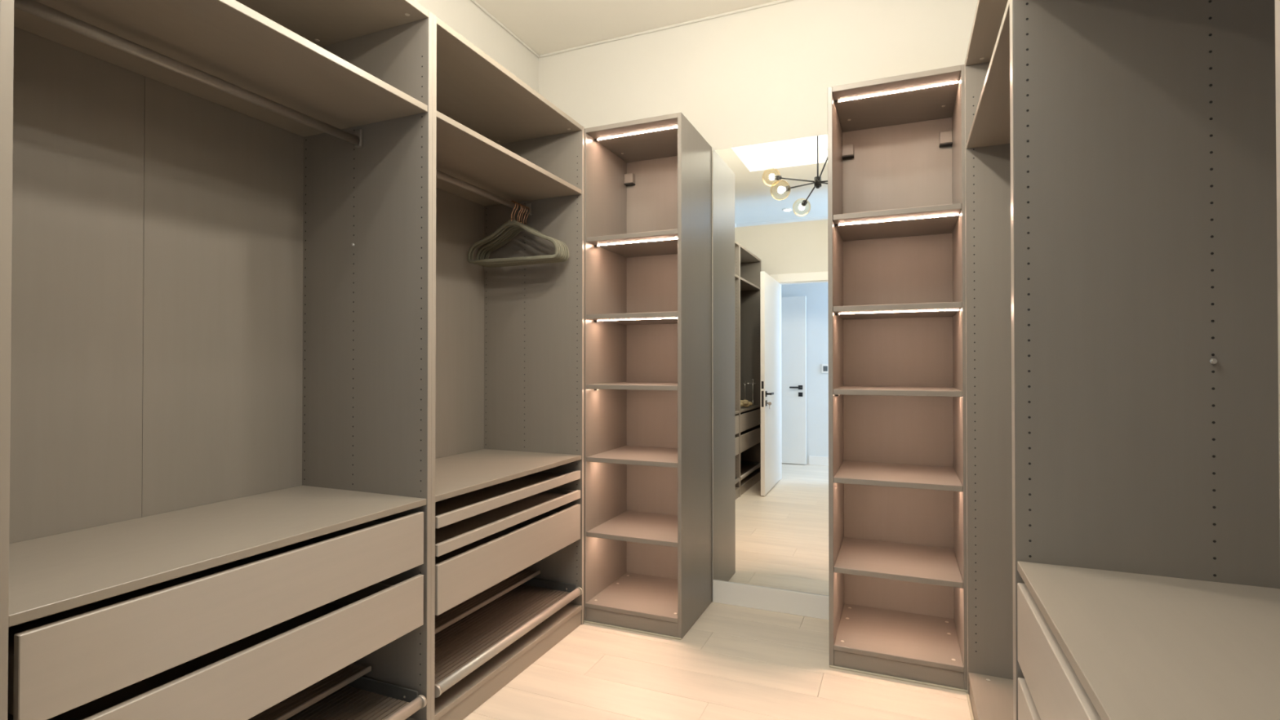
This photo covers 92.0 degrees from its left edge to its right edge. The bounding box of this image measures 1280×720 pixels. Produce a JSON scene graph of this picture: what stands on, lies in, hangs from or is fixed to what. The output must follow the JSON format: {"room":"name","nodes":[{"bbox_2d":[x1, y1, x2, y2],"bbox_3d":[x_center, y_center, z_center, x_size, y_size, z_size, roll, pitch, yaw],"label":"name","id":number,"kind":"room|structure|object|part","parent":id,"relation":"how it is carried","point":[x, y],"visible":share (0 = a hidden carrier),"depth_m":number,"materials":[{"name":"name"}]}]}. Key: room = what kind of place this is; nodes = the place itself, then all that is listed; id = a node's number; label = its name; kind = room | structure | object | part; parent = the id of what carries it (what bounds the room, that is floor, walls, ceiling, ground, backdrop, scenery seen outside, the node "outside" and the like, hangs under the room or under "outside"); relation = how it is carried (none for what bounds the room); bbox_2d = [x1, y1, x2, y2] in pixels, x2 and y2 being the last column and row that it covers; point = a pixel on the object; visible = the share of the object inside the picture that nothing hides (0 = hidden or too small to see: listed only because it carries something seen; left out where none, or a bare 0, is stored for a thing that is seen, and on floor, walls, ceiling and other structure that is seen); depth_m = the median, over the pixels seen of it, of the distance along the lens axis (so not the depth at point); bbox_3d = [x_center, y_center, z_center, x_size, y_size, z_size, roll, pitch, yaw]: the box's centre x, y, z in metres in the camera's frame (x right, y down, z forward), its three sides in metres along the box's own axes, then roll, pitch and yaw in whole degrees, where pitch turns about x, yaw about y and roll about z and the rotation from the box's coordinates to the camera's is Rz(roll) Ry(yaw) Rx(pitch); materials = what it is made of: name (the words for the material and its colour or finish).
{"room":"walk-in closet","nodes":[
{"label":"walk-in closet","id":0,"kind":"room"},
{"bbox_2d":[414,0,538,93],"bbox_3d":[-1.319,-0.283,2.060,0.100,3.047,3.657,0,-1,23],"label":"wall","id":1,"kind":"structure","parent":0,"point":[464,17],"depth_m":3.19,"materials":[{"name":"beige paint"}]},
{"bbox_2d":[471,0,539,57],"bbox_3d":[-1.288,-1.800,2.005,0.012,0.014,3.557,0,-1,23],"label":"trim","id":2,"kind":"structure","parent":1,"relation":"attached to","point":[474,2],"depth_m":3.32,"materials":[{"name":"beige paint"}]},
{"bbox_2d":[475,0,777,55],"bbox_3d":[0.034,-1.868,0.799,3.588,0.100,4.947,0,-1,23],"label":"ceiling","id":3,"kind":"structure","parent":0,"point":[545,26],"depth_m":3.22,"materials":[{"name":"paint"}]},
{"bbox_2d":[462,600,971,719],"bbox_3d":[0.002,1.289,0.784,3.518,0.120,4.947,0,-1,23],"label":"floor","id":4,"kind":"structure","parent":0,"point":[735,662],"depth_m":2.38,"materials":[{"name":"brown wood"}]},
{"bbox_2d":[0,0,432,719],"bbox_3d":[-1.130,0.056,1.620,0.582,2.360,1.038,0,-1,23],"label":"wardrobe","id":5,"kind":"object","parent":4,"relation":"on","point":[215,215],"visible":1,"depth_m":1.73,"materials":[{"name":"grey laminate"}]},
{"bbox_3d":[-1.493,0.048,1.501,0.006,2.335,0.501,0,-1,23],"label":"panel","id":6,"kind":"part","parent":5,"relation":"part of","materials":[{"name":"laminate"}]},
{"bbox_3d":[-1.143,-0.742,1.632,0.021,0.030,0.994,0,-1,23],"label":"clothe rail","id":7,"kind":"part","parent":5,"relation":"part of","materials":[{"name":"grey metal"}]},
{"bbox_2d":[8,485,426,626],"bbox_3d":[-1.133,0.448,1.617,0.560,0.020,1.001,0,-1,23],"label":"shelf","id":8,"kind":"object","parent":5,"relation":"attached to","point":[55,571],"depth_m":1.51,"materials":[{"name":"grey laminate"}]},
{"bbox_3d":[-0.882,0.558,1.510,0.018,0.164,0.974,0,-1,23],"label":"drawer","id":9,"kind":"part","parent":5,"relation":"part of","materials":[{"name":"grey wood"}]},
{"bbox_2d":[13,0,427,137],"bbox_3d":[-1.133,-0.808,1.628,0.560,0.021,1.001,0,-1,23],"label":"shelf","id":10,"kind":"object","parent":5,"relation":"attached to","point":[228,41],"depth_m":1.64,"materials":[{"name":"grey laminate"}]},
{"bbox_3d":[-1.297,0.052,1.963,0.006,2.335,0.501,0,-1,23],"label":"panel","id":11,"kind":"part","parent":5,"relation":"part of","materials":[{"name":"laminate"}]},
{"bbox_3d":[-0.882,0.753,1.508,0.018,0.158,0.974,0,-1,23],"label":"drawer","id":12,"kind":"part","parent":5,"relation":"part of","materials":[{"name":"grey wood"}]},
{"bbox_2d":[248,663,365,719],"bbox_3d":[-1.228,1.014,1.653,0.315,0.012,0.954,0,-1,23],"label":"shoe shelf","id":13,"kind":"object","parent":5,"relation":"attached to","point":[291,706],"depth_m":1.87,"materials":[{"name":"wood"}]},
{"bbox_3d":[-1.080,1.013,1.589,0.008,0.016,0.978,0,-1,23],"label":"rail","id":14,"kind":"part","parent":5,"relation":"part of","materials":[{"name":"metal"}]},
{"bbox_3d":[-1.133,-1.113,1.631,0.564,0.022,1.002,0,-1,23],"label":"panel","id":15,"kind":"part","parent":5,"relation":"part of","materials":[{"name":"grey laminate"}]},
{"bbox_2d":[286,684,408,719],"bbox_3d":[-1.117,1.089,1.605,0.490,0.012,0.954,0,-1,23],"label":"shoe shelf","id":16,"kind":"object","parent":5,"relation":"attached to","point":[349,702],"depth_m":1.94,"materials":[{"name":"wood"}]},
{"bbox_3d":[-0.937,0.060,2.091,0.570,2.360,0.018,0,-1,23],"label":"panel","id":17,"kind":"part","parent":5,"relation":"part of","materials":[{"name":"grey laminate"}]},
{"bbox_3d":[-0.928,1.075,2.051,0.490,0.052,0.006,0,-1,23],"label":"rail","id":18,"kind":"part","parent":5,"relation":"part of","materials":[{"name":"grey metal"}]},
{"bbox_3d":[-0.881,1.074,1.505,0.028,0.036,0.958,0,-1,23],"label":"rail","id":19,"kind":"part","parent":5,"relation":"part of","materials":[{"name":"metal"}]},
{"bbox_3d":[-1.133,1.156,1.611,0.564,0.020,1.002,0,-1,23],"label":"panel","id":20,"kind":"part","parent":5,"relation":"part of","materials":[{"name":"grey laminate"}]},
{"bbox_2d":[431,13,584,719],"bbox_3d":[-0.726,0.065,2.573,0.582,2.360,1.034,0,-1,23],"label":"wardrobe","id":21,"kind":"object","parent":4,"relation":"on","point":[507,477],"visible":0.49,"depth_m":2.85,"materials":[{"name":"grey laminate"}]},
{"bbox_3d":[-0.893,0.060,2.916,0.006,2.335,0.499,0,-1,23],"label":"panel","id":22,"kind":"part","parent":21,"relation":"part of","materials":[{"name":"laminate"}]},
{"bbox_3d":[-0.739,-0.733,2.586,0.021,0.030,0.990,0,-1,23],"label":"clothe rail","id":23,"kind":"part","parent":21,"relation":"part of","materials":[{"name":"grey metal"}]},
{"bbox_2d":[435,568,536,628],"bbox_3d":[-0.824,1.023,2.606,0.315,0.012,0.950,0,-1,23],"label":"shoe shelf","id":24,"kind":"object","parent":21,"relation":"attached to","point":[456,613],"depth_m":2.62,"materials":[{"name":"wood"}]},
{"bbox_3d":[-0.675,1.022,2.543,0.008,0.016,0.974,0,-1,23],"label":"rail","id":25,"kind":"part","parent":21,"relation":"part of","materials":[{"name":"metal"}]},
{"bbox_2d":[435,472,564,515],"bbox_3d":[-0.712,0.545,2.563,0.492,0.012,0.954,0,-1,23],"label":"tray","id":26,"kind":"object","parent":21,"relation":"on","point":[443,506],"depth_m":2.53,"materials":[{"name":"grey laminate"}]},
{"bbox_2d":[435,492,565,544],"bbox_3d":[-0.712,0.637,2.562,0.492,0.012,0.954,0,-1,23],"label":"tray","id":27,"kind":"object","parent":21,"relation":"on","point":[446,532],"depth_m":2.52,"materials":[{"name":"grey laminate"}]},
{"bbox_2d":[435,584,569,684],"bbox_3d":[-0.713,1.097,2.559,0.490,0.012,0.950,0,-1,23],"label":"shoe shelf","id":28,"kind":"object","parent":21,"relation":"attached to","point":[456,645],"depth_m":2.55,"materials":[{"name":"metal"}]},
{"bbox_2d":[435,489,580,556],"bbox_3d":[-0.477,0.627,2.463,0.018,0.038,0.970,0,-1,23],"label":"drawer","id":29,"kind":"object","parent":21,"relation":"on","point":[446,546],"depth_m":2.34,"materials":[{"name":"grey wood"}]},
{"bbox_2d":[435,470,580,528],"bbox_3d":[-0.477,0.535,2.464,0.018,0.038,0.970,0,-1,23],"label":"tray","id":30,"kind":"object","parent":21,"relation":"on","point":[456,515],"depth_m":2.34,"materials":[{"name":"grey wood"}]},
{"bbox_3d":[-0.477,0.755,2.462,0.018,0.163,0.970,0,-1,23],"label":"drawer","id":31,"kind":"part","parent":21,"relation":"part of","materials":[{"name":"grey wood"}]},
{"bbox_2d":[435,448,581,502],"bbox_3d":[-0.728,0.457,2.571,0.560,0.020,0.997,0,-1,23],"label":"shelf","id":32,"kind":"object","parent":21,"relation":"attached to","point":[463,471],"depth_m":2.61,"materials":[{"name":"grey laminate"}]},
{"bbox_3d":[-0.728,1.165,2.565,0.564,0.020,0.998,0,-1,23],"label":"panel","id":33,"kind":"part","parent":21,"relation":"part of","materials":[{"name":"grey laminate"}]},
{"bbox_3d":[-0.476,1.083,2.458,0.028,0.036,0.954,0,-1,23],"label":"rail","id":34,"kind":"part","parent":21,"relation":"part of","materials":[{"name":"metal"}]},
{"bbox_2d":[435,111,582,205],"bbox_3d":[-0.728,-0.800,2.582,0.560,0.021,0.997,0,-1,23],"label":"shelf","id":35,"kind":"object","parent":21,"relation":"attached to","point":[463,153],"depth_m":2.60,"materials":[{"name":"grey laminate"}]},
{"bbox_3d":[-0.728,-1.104,2.585,0.564,0.022,0.998,0,-1,23],"label":"panel","id":36,"kind":"part","parent":21,"relation":"part of","materials":[{"name":"grey laminate"}]},
{"bbox_2d":[466,200,558,263],"bbox_3d":[-0.603,-0.607,2.903,0.491,0.284,0.007,0,-1,19],"label":"clothes hanger","id":37,"kind":"object","parent":21,"relation":"hanging from","point":[511,222],"visible":0.96,"depth_m":2.90,"materials":[{"name":"grey plastic"}]},
{"bbox_2d":[470,201,559,264],"bbox_3d":[-0.596,-0.606,2.922,0.491,0.284,0.007,0,-1,20],"label":"clothes hanger","id":38,"kind":"object","parent":21,"relation":"hanging from","point":[474,248],"visible":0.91,"depth_m":2.94,"materials":[{"name":"grey plastic"}]},
{"bbox_2d":[475,203,562,265],"bbox_3d":[-0.584,-0.606,2.948,0.491,0.284,0.007,0,-1,24],"label":"clothes hanger","id":39,"kind":"object","parent":21,"relation":"hanging from","point":[510,228],"visible":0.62,"depth_m":2.98,"materials":[{"name":"grey plastic"}]},
{"bbox_2d":[479,204,563,266],"bbox_3d":[-0.578,-0.606,2.963,0.491,0.284,0.007,0,-1,25],"label":"clothes hanger","id":40,"kind":"object","parent":21,"relation":"hanging from","point":[482,251],"visible":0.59,"depth_m":2.99,"materials":[{"name":"grey plastic"}]},
{"bbox_2d":[481,204,564,266],"bbox_3d":[-0.572,-0.606,2.978,0.491,0.284,0.007,0,-1,26],"label":"clothes hanger","id":41,"kind":"object","parent":21,"relation":"hanging from","point":[515,229],"visible":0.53,"depth_m":3.00,"materials":[{"name":"grey plastic"}]},
{"bbox_2d":[484,205,566,267],"bbox_3d":[-0.564,-0.606,2.997,0.491,0.284,0.007,0,-1,26],"label":"clothes hanger","id":42,"kind":"object","parent":21,"relation":"hanging from","point":[518,229],"visible":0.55,"depth_m":3.02,"materials":[{"name":"grey plastic"}]},
{"bbox_2d":[486,206,568,267],"bbox_3d":[-0.557,-0.606,3.014,0.491,0.284,0.007,0,-1,25],"label":"clothes hanger","id":43,"kind":"object","parent":21,"relation":"hanging from","point":[519,231],"visible":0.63,"depth_m":3.01,"materials":[{"name":"grey plastic"}]},
{"bbox_3d":[-0.533,0.069,3.043,0.570,2.360,0.018,0,-1,23],"label":"panel","id":44,"kind":"part","parent":21,"relation":"part of","materials":[{"name":"grey laminate"}]},
{"bbox_3d":[-0.525,1.084,3.002,0.490,0.052,0.006,0,-1,23],"label":"rail","id":45,"kind":"part","parent":21,"relation":"part of","materials":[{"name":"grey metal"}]},
{"bbox_2d":[537,469,573,474],"bbox_3d":[-0.526,0.541,3.002,0.492,0.032,0.012,0,-1,23],"label":"tray","id":46,"kind":"object","parent":21,"relation":"on","point":[548,471],"depth_m":2.94,"materials":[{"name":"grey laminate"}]},
{"bbox_2d":[542,488,574,493],"bbox_3d":[-0.526,0.633,3.001,0.492,0.032,0.012,0,-1,23],"label":"tray","id":47,"kind":"object","parent":21,"relation":"on","point":[553,491],"depth_m":2.94,"materials":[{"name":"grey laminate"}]},
{"bbox_2d":[583,112,711,639],"bbox_3d":[0.048,0.069,3.083,0.502,2.360,0.490,0,-1,23],"label":"shelving unit","id":48,"kind":"object","parent":4,"relation":"on","point":[647,350],"visible":0.99,"depth_m":3.11,"materials":[{"name":"grey laminate"}]},
{"bbox_3d":[-0.174,0.070,3.180,0.018,2.360,0.484,0,-1,23],"label":"panel","id":49,"kind":"part","parent":48,"relation":"part of","materials":[{"name":"grey laminate"}]},
{"bbox_3d":[0.048,1.169,3.073,0.466,0.020,0.478,0,-1,23],"label":"panel","id":50,"kind":"part","parent":48,"relation":"part of","materials":[{"name":"laminate"}]},
{"bbox_3d":[0.048,-1.100,3.093,0.466,0.022,0.478,0,-1,23],"label":"panel","id":51,"kind":"part","parent":48,"relation":"part of","materials":[{"name":"laminate"}]},
{"bbox_3d":[0.049,0.833,3.078,0.465,0.022,0.470,0,-1,23],"label":"shelf","id":52,"kind":"part","parent":48,"relation":"part of","materials":[{"name":"laminate"}]},
{"bbox_3d":[0.049,0.476,3.081,0.465,0.022,0.470,0,-1,23],"label":"shelf","id":53,"kind":"part","parent":48,"relation":"part of","materials":[{"name":"laminate"}]},
{"bbox_3d":[0.049,0.129,3.084,0.465,0.022,0.470,0,-1,23],"label":"shelf","id":54,"kind":"part","parent":48,"relation":"part of","materials":[{"name":"laminate"}]},
{"bbox_3d":[0.049,-0.206,3.087,0.465,0.022,0.470,0,-1,23],"label":"shelf","id":55,"kind":"part","parent":48,"relation":"part of","materials":[{"name":"laminate"}]},
{"bbox_3d":[0.049,-0.577,3.090,0.465,0.022,0.470,0,-1,23],"label":"shelf","id":56,"kind":"part","parent":48,"relation":"part of","materials":[{"name":"laminate"}]},
{"bbox_3d":[-0.046,1.244,2.851,0.501,0.007,0.010,0,-1,23],"label":"trim","id":57,"kind":"part","parent":48,"relation":"part of","materials":[{"name":"grey wood"}]},
{"bbox_3d":[0.142,0.064,3.305,0.466,2.335,0.006,0,-1,23],"label":"panel","id":58,"kind":"part","parent":48,"relation":"part of","materials":[{"name":"laminate"}]},
{"bbox_3d":[0.272,0.069,2.991,0.018,2.360,0.484,0,-1,23],"label":"panel","id":59,"kind":"part","parent":48,"relation":"part of","materials":[{"name":"grey laminate"}]},
{"bbox_2d":[827,64,967,692],"bbox_3d":[1.093,0.065,2.639,0.505,2.360,0.490,0,-1,23],"label":"shelving unit","id":60,"kind":"object","parent":4,"relation":"on","point":[898,571],"visible":0.98,"depth_m":2.78,"materials":[{"name":"grey laminate"}]},
{"bbox_3d":[0.870,0.066,2.737,0.018,2.360,0.484,0,-1,23],"label":"panel","id":61,"kind":"part","parent":60,"relation":"part of","materials":[{"name":"grey laminate"}]},
{"bbox_3d":[1.093,-1.104,2.650,0.469,0.022,0.478,0,-1,23],"label":"panel","id":62,"kind":"part","parent":60,"relation":"part of","materials":[{"name":"laminate"}]},
{"bbox_3d":[1.094,-0.581,2.647,0.468,0.022,0.470,0,-1,23],"label":"shelf","id":63,"kind":"part","parent":60,"relation":"part of","materials":[{"name":"laminate"}]},
{"bbox_3d":[1.094,-0.207,2.643,0.468,0.022,0.470,0,-1,23],"label":"shelf","id":64,"kind":"part","parent":60,"relation":"part of","materials":[{"name":"laminate"}]},
{"bbox_3d":[1.094,0.131,2.640,0.468,0.022,0.470,0,-1,23],"label":"shelf","id":65,"kind":"part","parent":60,"relation":"part of","materials":[{"name":"laminate"}]},
{"bbox_3d":[1.094,0.852,2.634,0.468,0.022,0.470,0,-1,23],"label":"shelf","id":66,"kind":"part","parent":60,"relation":"part of","materials":[{"name":"laminate"}]},
{"bbox_3d":[1.094,0.489,2.637,0.468,0.022,0.470,0,-1,23],"label":"shelf","id":67,"kind":"part","parent":60,"relation":"part of","materials":[{"name":"laminate"}]},
{"bbox_3d":[1.000,1.240,2.408,0.504,0.007,0.010,0,-1,23],"label":"trim","id":68,"kind":"part","parent":60,"relation":"part of","materials":[{"name":"grey wood"}]},
{"bbox_3d":[1.188,0.060,2.862,0.469,2.335,0.006,0,-1,23],"label":"panel","id":69,"kind":"part","parent":60,"relation":"part of","materials":[{"name":"laminate"}]},
{"bbox_3d":[1.093,1.165,2.630,0.469,0.020,0.478,0,-1,23],"label":"panel","id":70,"kind":"part","parent":60,"relation":"part of","materials":[{"name":"laminate"}]},
{"bbox_3d":[1.318,0.065,2.547,0.018,2.360,0.484,0,-1,23],"label":"panel","id":71,"kind":"part","parent":60,"relation":"part of","materials":[{"name":"grey laminate"}]},
{"bbox_2d":[964,0,1014,719],"bbox_3d":[1.272,0.057,1.711,0.576,2.360,1.062,0,-1,23],"label":"wardrobe","id":72,"kind":"object","parent":4,"relation":"on","point":[990,694],"visible":0.24,"depth_m":2.26,"materials":[{"name":"grey laminate"}]},
{"bbox_3d":[1.011,1.235,1.811,0.010,0.007,1.062,0,-1,23],"label":"trim","id":73,"kind":"part","parent":72,"relation":"part of","materials":[{"name":"grey wood"}]},
{"bbox_3d":[1.272,-1.112,1.721,0.564,0.022,1.026,0,-1,23],"label":"panel","id":74,"kind":"part","parent":72,"relation":"part of","materials":[{"name":"grey laminate"}]},
{"bbox_2d":[966,0,1010,148],"bbox_3d":[1.272,-0.801,1.718,0.560,0.020,1.025,0,-1,23],"label":"shelf","id":75,"kind":"object","parent":72,"relation":"attached to","point":[990,128],"depth_m":1.91,"materials":[{"name":"grey laminate"}]},
{"bbox_3d":[1.272,1.157,1.701,0.564,0.020,1.026,0,-1,23],"label":"panel","id":76,"kind":"part","parent":72,"relation":"part of","materials":[{"name":"grey laminate"}]},
{"bbox_2d":[1010,0,1279,719],"bbox_3d":[0.859,0.049,0.745,0.582,2.360,1.039,0,-1,23],"label":"wardrobe","id":77,"kind":"object","parent":4,"relation":"on","point":[1145,134],"visible":1,"depth_m":1.21,"materials":[{"name":"grey laminate"}]},
{"bbox_3d":[0.611,0.744,0.844,0.018,0.165,0.975,0,-1,23],"label":"drawer","id":78,"kind":"part","parent":77,"relation":"part of","materials":[{"name":"grey wood"}]},
{"bbox_3d":[0.611,0.545,0.846,0.018,0.164,0.975,0,-1,23],"label":"drawer","id":79,"kind":"part","parent":77,"relation":"part of","materials":[{"name":"grey wood"}]},
{"bbox_2d":[1017,560,1279,719],"bbox_3d":[0.862,0.431,0.740,0.560,0.020,1.002,0,-1,23],"label":"shelf","id":80,"kind":"object","parent":77,"relation":"attached to","point":[1142,643],"depth_m":0.94,"materials":[{"name":"grey laminate"}]},
{"bbox_2d":[538,0,977,600],"bbox_3d":[0.693,-0.274,3.138,2.763,3.047,0.100,0,-1,23],"label":"wall","id":81,"kind":"structure","parent":0,"point":[765,74],"depth_m":3.14,"materials":[{"name":"beige paint"}]},
{"bbox_2d":[539,0,792,57],"bbox_3d":[0.676,-1.791,3.098,2.751,0.014,0.012,0,-1,23],"label":"trim","id":82,"kind":"structure","parent":81,"relation":"attached to","point":[778,1],"depth_m":3.31,"materials":[{"name":"beige paint"}]},
{"bbox_2d":[711,134,828,595],"bbox_3d":[0.666,0.021,3.088,0.629,2.228,0.008,0,-1,23],"label":"wall mirror","id":83,"kind":"object","parent":81,"relation":"attached to","point":[770,313],"visible":0.77,"depth_m":3.09,"materials":[{"name":"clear mirror"}]},
{"bbox_2d":[712,579,829,620],"bbox_3d":[0.662,1.193,3.076,0.618,0.113,0.014,0,-1,23],"label":"baseboard","id":84,"kind":"structure","parent":81,"relation":"attached to","point":[766,598],"depth_m":3.07,"materials":[{"name":"white paint"}]}
]}

